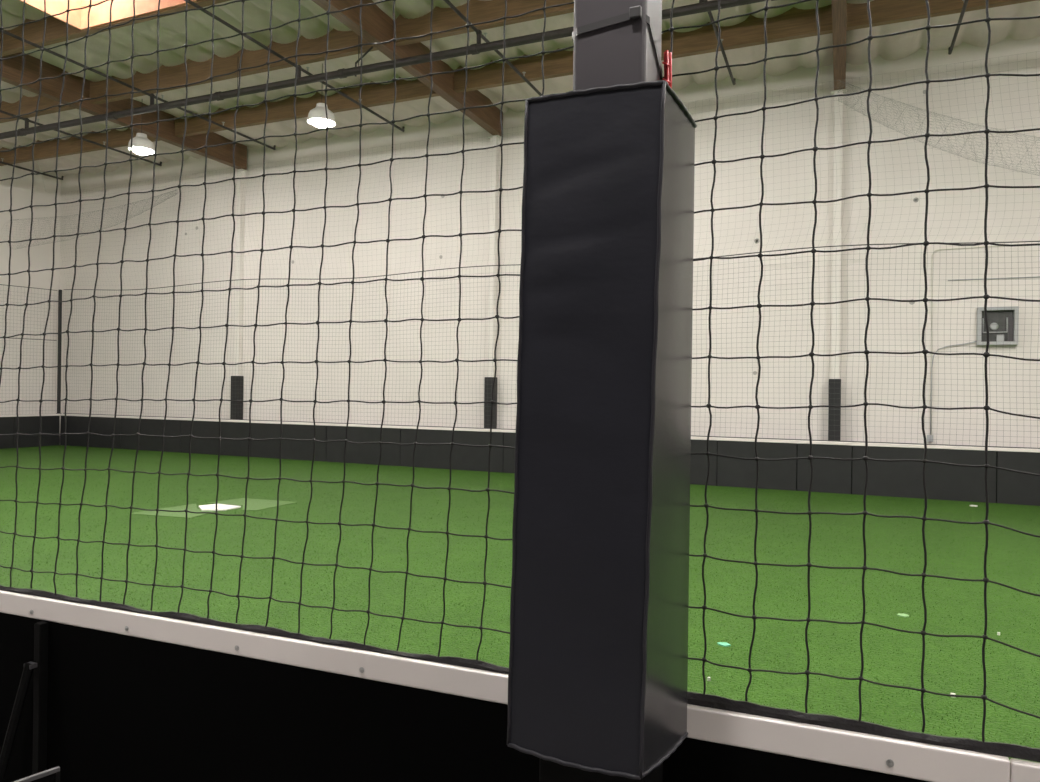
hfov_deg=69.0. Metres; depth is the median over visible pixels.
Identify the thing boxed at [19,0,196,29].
skylight
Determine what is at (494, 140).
wall column
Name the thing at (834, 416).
pad
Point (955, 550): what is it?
artificial turf
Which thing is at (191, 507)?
turf patch
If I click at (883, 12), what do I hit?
roof purlin
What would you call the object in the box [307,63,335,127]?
lamp
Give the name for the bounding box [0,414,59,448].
board
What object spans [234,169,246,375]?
wall column
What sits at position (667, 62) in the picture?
cord
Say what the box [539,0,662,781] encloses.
steel post
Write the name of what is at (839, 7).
roof beam
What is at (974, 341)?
cable
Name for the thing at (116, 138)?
roof purlin
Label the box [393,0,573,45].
roof purlin
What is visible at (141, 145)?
lamp
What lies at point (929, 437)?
junction box
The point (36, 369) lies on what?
net
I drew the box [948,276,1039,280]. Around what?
wall rail
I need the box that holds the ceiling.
[0,0,1039,176]
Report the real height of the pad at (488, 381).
1.850 m
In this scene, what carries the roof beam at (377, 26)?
attached to the ceiling
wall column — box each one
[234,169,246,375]
[487,135,500,376]
[831,89,846,378]
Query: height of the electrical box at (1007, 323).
0.594 m
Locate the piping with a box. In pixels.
[0,0,968,179]
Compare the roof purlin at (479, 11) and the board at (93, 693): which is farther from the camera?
the roof purlin at (479, 11)
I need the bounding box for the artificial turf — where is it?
[0,445,1039,762]
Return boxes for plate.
[199,504,240,510]
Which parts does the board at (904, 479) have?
panel, panel, panel, panel, panel, panel, panel, cap rail, panel, panel, panel, panel, panel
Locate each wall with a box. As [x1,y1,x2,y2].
[0,165,60,414]
[59,36,1039,447]
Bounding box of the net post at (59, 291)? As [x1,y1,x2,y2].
[56,290,61,413]
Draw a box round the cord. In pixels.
[662,50,671,88]
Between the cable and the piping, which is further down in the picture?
the cable
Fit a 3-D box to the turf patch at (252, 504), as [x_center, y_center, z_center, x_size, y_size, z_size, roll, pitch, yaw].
[-3.725,1.534,10.300,1.050,0.006,0.884,1,0,23]
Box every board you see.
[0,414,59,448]
[0,590,1039,781]
[60,414,1039,505]
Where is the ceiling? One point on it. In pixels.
(172, 31)
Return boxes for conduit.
[930,243,1039,434]
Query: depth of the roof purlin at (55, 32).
11.50 m
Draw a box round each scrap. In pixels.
[717,642,730,646]
[897,613,908,617]
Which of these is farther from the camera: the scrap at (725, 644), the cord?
the scrap at (725, 644)
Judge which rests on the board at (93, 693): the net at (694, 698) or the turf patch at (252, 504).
the net at (694, 698)
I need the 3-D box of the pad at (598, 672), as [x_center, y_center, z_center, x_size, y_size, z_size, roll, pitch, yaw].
[0.199,0.087,1.787,0.367,1.504,0.292,1,0,23]
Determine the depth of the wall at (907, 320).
13.74 m
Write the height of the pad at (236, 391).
1.850 m
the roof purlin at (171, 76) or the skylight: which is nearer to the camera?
the skylight
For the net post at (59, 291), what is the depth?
19.97 m
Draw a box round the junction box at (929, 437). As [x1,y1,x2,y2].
[927,435,932,441]
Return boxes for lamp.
[128,121,154,154]
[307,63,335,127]
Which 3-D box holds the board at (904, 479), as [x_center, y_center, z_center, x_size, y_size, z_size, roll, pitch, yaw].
[0.306,1.181,14.423,27.288,0.845,0.092,1,0,24]
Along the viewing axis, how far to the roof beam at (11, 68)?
14.43 m
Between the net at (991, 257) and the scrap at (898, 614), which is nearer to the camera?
the scrap at (898, 614)
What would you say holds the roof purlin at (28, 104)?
attached to the ceiling
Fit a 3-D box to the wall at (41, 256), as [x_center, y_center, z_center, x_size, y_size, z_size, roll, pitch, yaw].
[-16.378,-2.298,11.255,0.200,7.375,19.900,1,0,23]
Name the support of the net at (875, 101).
hanging from the roof beam at (377, 26)
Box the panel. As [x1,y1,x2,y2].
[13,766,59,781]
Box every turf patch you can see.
[128,504,214,517]
[208,498,296,510]
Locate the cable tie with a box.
[572,5,662,79]
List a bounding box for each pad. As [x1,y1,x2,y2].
[230,376,243,418]
[484,377,496,427]
[507,80,696,779]
[828,379,840,441]
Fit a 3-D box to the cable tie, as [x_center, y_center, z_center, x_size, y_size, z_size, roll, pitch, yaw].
[0.235,-0.813,1.818,0.187,0.108,0.194,1,0,23]
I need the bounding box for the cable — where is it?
[930,341,975,433]
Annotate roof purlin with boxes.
[0,0,230,56]
[0,95,75,122]
[0,128,160,165]
[89,28,377,104]
[175,77,438,137]
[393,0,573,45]
[454,4,832,92]
[847,0,1036,30]
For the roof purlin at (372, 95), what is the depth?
14.57 m
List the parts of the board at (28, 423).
panel, cap rail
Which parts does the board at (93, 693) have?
panel, cap rail, panel, panel, cap rail, cap rail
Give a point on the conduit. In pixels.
(1025, 243)
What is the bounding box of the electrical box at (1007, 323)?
[976,306,1018,344]
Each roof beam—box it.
[0,52,246,169]
[312,0,502,135]
[832,0,846,89]
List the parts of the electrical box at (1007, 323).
panel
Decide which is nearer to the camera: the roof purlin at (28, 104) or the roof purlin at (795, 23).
the roof purlin at (795, 23)
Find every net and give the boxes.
[0,0,1039,761]
[0,284,56,414]
[3,51,1039,289]
[63,241,1039,448]

